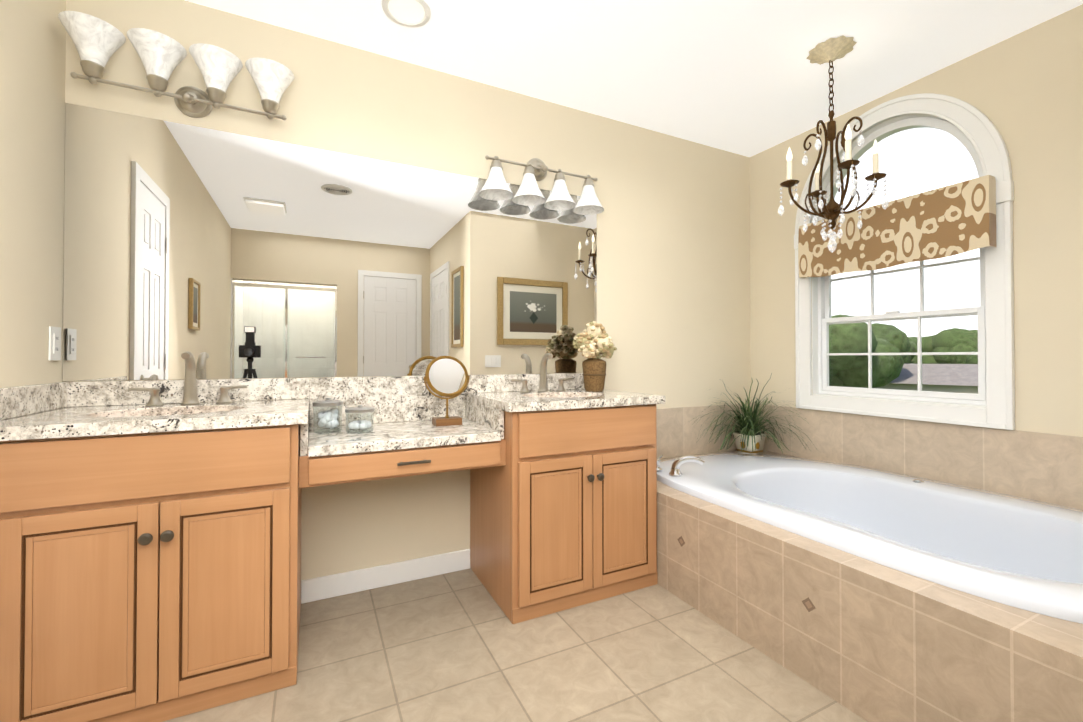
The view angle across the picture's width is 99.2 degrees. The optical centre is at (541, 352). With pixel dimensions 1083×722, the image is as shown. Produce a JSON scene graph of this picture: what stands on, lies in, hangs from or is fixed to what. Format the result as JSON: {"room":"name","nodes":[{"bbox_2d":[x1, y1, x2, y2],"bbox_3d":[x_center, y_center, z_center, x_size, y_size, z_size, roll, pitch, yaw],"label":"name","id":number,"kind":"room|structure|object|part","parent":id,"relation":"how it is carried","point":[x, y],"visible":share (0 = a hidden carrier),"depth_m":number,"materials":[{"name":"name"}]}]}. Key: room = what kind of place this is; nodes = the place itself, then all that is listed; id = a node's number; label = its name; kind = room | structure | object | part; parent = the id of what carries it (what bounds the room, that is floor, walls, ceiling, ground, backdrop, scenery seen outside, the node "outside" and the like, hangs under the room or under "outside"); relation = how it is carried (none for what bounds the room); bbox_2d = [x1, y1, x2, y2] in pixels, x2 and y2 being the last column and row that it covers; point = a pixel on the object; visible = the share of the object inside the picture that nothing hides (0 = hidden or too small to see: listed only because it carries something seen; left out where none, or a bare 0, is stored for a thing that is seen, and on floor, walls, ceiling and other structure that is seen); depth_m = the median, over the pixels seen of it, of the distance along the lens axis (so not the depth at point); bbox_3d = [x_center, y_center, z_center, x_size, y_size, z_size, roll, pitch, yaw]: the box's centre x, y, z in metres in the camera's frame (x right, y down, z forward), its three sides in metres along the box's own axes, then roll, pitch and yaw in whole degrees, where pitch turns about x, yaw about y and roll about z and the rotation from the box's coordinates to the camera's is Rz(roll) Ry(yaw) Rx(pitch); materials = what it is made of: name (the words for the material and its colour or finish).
{"room":"bathroom","nodes":[
{"label":"bathroom","id":0,"kind":"room"},
{"bbox_2d":[0,0,65,387],"bbox_3d":[-0.912,-0.181,-0.114,0.140,2.440,3.840,0,-1,-26],"label":"wall","id":1,"kind":"structure","parent":0,"point":[32,86],"depth_m":1.45,"materials":[{"name":"paint"}]},
{"bbox_2d":[0,383,67,418],"bbox_3d":[-1.559,0.144,1.373,0.020,0.089,0.553,0,-1,-26],"label":"backsplash","id":2,"kind":"structure","parent":1,"relation":"attached to","point":[28,399],"depth_m":1.42,"materials":[{"name":"white stone"}]},
{"bbox_2d":[48,326,60,359],"bbox_3d":[-1.667,-0.032,1.580,0.008,0.115,0.070,0,-1,-26],"label":"outlet","id":3,"kind":"object","parent":1,"relation":"attached to","point":[54,352],"visible":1,"depth_m":1.57,"materials":[{"name":"white plastic"}]},
{"bbox_2d":[62,0,750,580],"bbox_3d":[-0.157,-0.152,2.480,3.797,2.440,0.140,0,-1,-26],"label":"wall","id":4,"kind":"structure","parent":0,"point":[674,268],"depth_m":2.31,"materials":[{"name":"paint"}]},
{"bbox_2d":[58,11,293,119],"bbox_3d":[-1.327,-1.028,1.730,0.704,0.204,0.181,0,-1,-26],"label":"sconce","id":5,"kind":"object","parent":4,"relation":"attached to","point":[98,42],"visible":1,"depth_m":1.69,"materials":[{"name":"white glass"}]},
{"bbox_2d":[68,373,583,406],"bbox_3d":[-0.688,0.152,2.123,2.248,0.089,0.018,0,-1,-26],"label":"backsplash","id":6,"kind":"structure","parent":4,"relation":"attached to","point":[90,393],"depth_m":1.86,"materials":[{"name":"white stone"}]},
{"bbox_2d":[62,103,596,380],"bbox_3d":[-0.692,-0.390,2.136,2.244,0.992,0.005,0,-1,-26],"label":"mirror","id":7,"kind":"object","parent":4,"relation":"attached to","point":[217,254],"visible":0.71,"depth_m":1.95,"materials":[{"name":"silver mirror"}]},
{"bbox_2d":[301,549,469,603],"bbox_3d":[-0.687,1.016,2.119,0.743,0.095,0.014,0,-1,-26],"label":"baseboard","id":8,"kind":"structure","parent":4,"relation":"attached to","point":[330,586],"depth_m":2.09,"materials":[{"name":"white wood"}]},
{"bbox_2d":[479,155,603,214],"bbox_3d":[0.014,-0.911,2.393,0.704,0.268,0.181,0,-1,-26],"label":"sconce","id":9,"kind":"object","parent":4,"relation":"attached to","point":[495,187],"visible":1,"depth_m":2.38,"materials":[{"name":"white glass"}]},
{"bbox_2d":[656,403,750,458],"bbox_3d":[0.869,0.496,2.898,1.282,0.307,0.008,0,-1,-26],"label":"wall tile","id":10,"kind":"structure","parent":4,"relation":"attached to","point":[678,433],"depth_m":2.94,"materials":[{"name":"beige tile"}]},
{"bbox_2d":[163,568,866,721],"bbox_3d":[0.696,1.089,0.746,3.797,0.080,3.980,0,-1,-26],"label":"floor","id":11,"kind":"structure","parent":0,"point":[457,646],"depth_m":1.55,"materials":[{"name":"tile"}]},
{"bbox_2d":[0,395,664,721],"bbox_3d":[-0.571,0.645,1.853,2.222,0.832,0.596,0,-1,-26],"label":"bathroom vanity","id":12,"kind":"object","parent":11,"relation":"on","point":[150,550],"depth_m":1.38,"materials":[{"name":"brown wood"}]},
{"bbox_2d":[0,399,311,434],"bbox_3d":[-1.221,0.208,1.548,0.783,0.035,0.575,0,-1,-26],"label":"countertop","id":13,"kind":"structure","parent":12,"relation":"on","point":[119,415],"depth_m":1.40,"materials":[{"name":"white stone"}]},
{"bbox_2d":[144,411,179,414],"bbox_3d":[-1.227,0.289,1.527,0.435,0.152,0.318,0,-1,-26],"label":"sink","id":14,"kind":"object","parent":13,"relation":"in","point":[145,412],"depth_m":1.63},
{"bbox_2d":[124,351,247,406],"bbox_3d":[-1.299,0.092,1.696,0.361,0.198,0.114,0,-1,-26],"label":"faucet","id":15,"kind":"object","parent":13,"relation":"on","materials":[{"name":"silver metal"}]},
{"bbox_2d":[313,398,342,433],"bbox_3d":[-0.856,0.247,1.845,0.110,0.136,0.110,0,-1,-26],"label":"jar","id":16,"kind":"object","parent":12,"relation":"on","point":[327,417],"visible":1,"depth_m":1.82,"materials":[{"name":"clear glass"}]},
{"bbox_2d":[345,405,373,433],"bbox_3d":[-0.728,0.262,1.847,0.110,0.106,0.110,0,-1,-26],"label":"jar","id":17,"kind":"object","parent":12,"relation":"on","point":[360,425],"visible":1,"depth_m":1.82,"materials":[{"name":"clear glass"}]},
{"bbox_3d":[-0.507,0.402,1.763,0.744,0.105,0.224,0,-1,-26],"label":"makeup drawer","id":18,"kind":"part","parent":12,"relation":"part of","materials":[{"name":"brown wood"}]},
{"bbox_2d":[424,356,469,425],"bbox_3d":[-0.419,0.164,2.046,0.208,0.306,0.076,0,-1,-26],"label":"makeup mirror","id":19,"kind":"object","parent":12,"relation":"on","point":[447,377],"visible":1,"depth_m":2.04,"materials":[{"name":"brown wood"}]},
{"bbox_2d":[464,387,664,406],"bbox_3d":[0.095,0.215,2.200,0.776,0.035,0.575,0,-1,-26],"label":"countertop","id":20,"kind":"structure","parent":12,"relation":"on","point":[501,398],"depth_m":2.06,"materials":[{"name":"white stone"}]},
{"bbox_2d":[508,353,575,390],"bbox_3d":[0.022,0.099,2.351,0.361,0.198,0.114,0,-1,-26],"label":"faucet","id":21,"kind":"object","parent":20,"relation":"on","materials":[{"name":"silver metal"}]},
{"bbox_2d":[536,395,555,398],"bbox_3d":[0.103,0.297,2.185,0.435,0.152,0.318,0,-1,-26],"label":"sink","id":22,"kind":"object","parent":20,"relation":"in","point":[537,396],"depth_m":2.30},
{"bbox_2d":[573,321,616,390],"bbox_3d":[0.278,0.015,2.434,0.239,0.368,0.206,0,-1,-26],"label":"hydrangea","id":23,"kind":"object","parent":20,"relation":"on","point":[593,342],"visible":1,"depth_m":2.39,"materials":[{"name":"beige plant"}]},
{"bbox_2d":[657,449,1082,721],"bbox_3d":[1.314,0.783,2.005,1.290,0.558,1.996,0,-1,-26],"label":"bathtub","id":24,"kind":"object","parent":11,"relation":"on","point":[868,594],"visible":0.94,"depth_m":1.52,"materials":[{"name":"tile"}]},
{"bbox_2d":[657,454,704,476],"bbox_3d":[0.681,0.558,2.348,0.160,0.100,0.267,0,-1,-26],"label":"faucet","id":25,"kind":"object","parent":24,"relation":"on","point":[674,470],"depth_m":2.29,"materials":[{"name":"silver metal"}]},
{"bbox_2d":[690,373,816,454],"bbox_3d":[1.277,0.388,2.785,0.597,0.519,0.538,0,-1,-26],"label":"fern plant","id":26,"kind":"object","parent":24,"relation":"on","point":[749,438],"visible":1,"depth_m":2.90,"materials":[{"name":"green plant"}]},
{"bbox_2d":[657,453,1082,623],"bbox_3d":[1.367,0.805,1.975,1.166,0.424,1.820,0,-1,-26],"label":"tub","id":27,"kind":"object","parent":24,"relation":"in","point":[1019,557],"depth_m":1.87,"materials":[{"name":"ceramic"}]},
{"bbox_2d":[185,0,1082,156],"bbox_3d":[0.696,-1.441,0.774,3.797,0.100,3.980,0,-1,-26],"label":"ceiling","id":28,"kind":"structure","parent":0,"point":[747,78],"depth_m":2.07,"materials":[{"name":"paint"}]},
{"bbox_2d":[382,0,430,27],"bbox_3d":[-0.541,-1.374,1.846,0.190,0.010,0.190,0,-1,-26],"label":"recessed light","id":29,"kind":"object","parent":28,"relation":"in","point":[411,13],"visible":1,"depth_m":1.85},
{"bbox_2d":[778,35,888,252],"bbox_3d":[1.312,-0.914,2.083,0.327,0.925,0.327,0,-1,-32],"label":"chandelier","id":30,"kind":"object","parent":28,"relation":"hanging from","point":[830,50],"visible":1,"depth_m":2.06,"materials":[{"name":"brown metal"}]},
{"bbox_2d":[750,4,1082,436],"bbox_3d":[1.957,-0.154,2.333,0.140,2.440,2.280,0,-1,-26],"label":"wall","id":31,"kind":"structure","parent":0,"point":[1022,91],"depth_m":1.96,"materials":[{"name":"paint"}]},
{"bbox_2d":[794,93,1014,429],"bbox_3d":[1.875,-0.492,2.466,0.172,1.658,1.001,0,-1,-26],"label":"window","id":32,"kind":"structure","parent":31,"relation":"in","point":[973,130],"depth_m":2.28,"materials":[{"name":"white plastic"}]},
{"bbox_2d":[798,175,995,277],"bbox_3d":[1.772,-0.602,2.400,0.069,0.337,0.875,0,-1,-26],"label":"valance","id":33,"kind":"object","parent":32,"relation":"attached to","point":[952,220],"visible":0.92,"depth_m":2.26,"materials":[{"name":"brown fabric"}]},
{"label":"glass","id":34,"kind":"part","parent":32,"relation":"part of","materials":[{"name":"clear glass"}]},
{"bbox_3d":[1.897,-0.493,2.477,0.066,1.476,0.813,0,-1,-26],"label":"frame","id":35,"kind":"part","parent":32,"relation":"part of","materials":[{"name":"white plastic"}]},
{"bbox_2d":[751,403,1082,509],"bbox_3d":[1.890,0.489,2.293,0.008,0.307,1.999,0,-1,-26],"label":"wall tile","id":36,"kind":"structure","parent":31,"relation":"attached to","point":[1044,467],"depth_m":2.21,"materials":[{"name":"beige tile"}]},
{"label":"outside","id":37,"kind":"structure","parent":0,"visible":0},
{"bbox_3d":[82.541,5.545,87.938,219.400,0.300,240.000,0,-1,-26],"label":"lawn","id":38,"kind":"structure","parent":37,"visible":0},
{"bbox_2d":[829,314,977,387],"bbox_3d":[45.554,0.314,62.714,85.900,9.613,51.705,0,-1,-26],"label":"trees","id":39,"kind":"object","parent":38,"relation":"on","point":[939,344],"depth_m":27.32,"materials":[{"name":"green plant"}]},
{"bbox_2d":[875,364,977,393],"bbox_3d":[30.287,2.816,34.564,8.300,4.000,13.800,1,-1,-41],"label":"house","id":40,"kind":"structure","parent":38,"relation":"on","point":[935,375],"depth_m":32.91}
]}

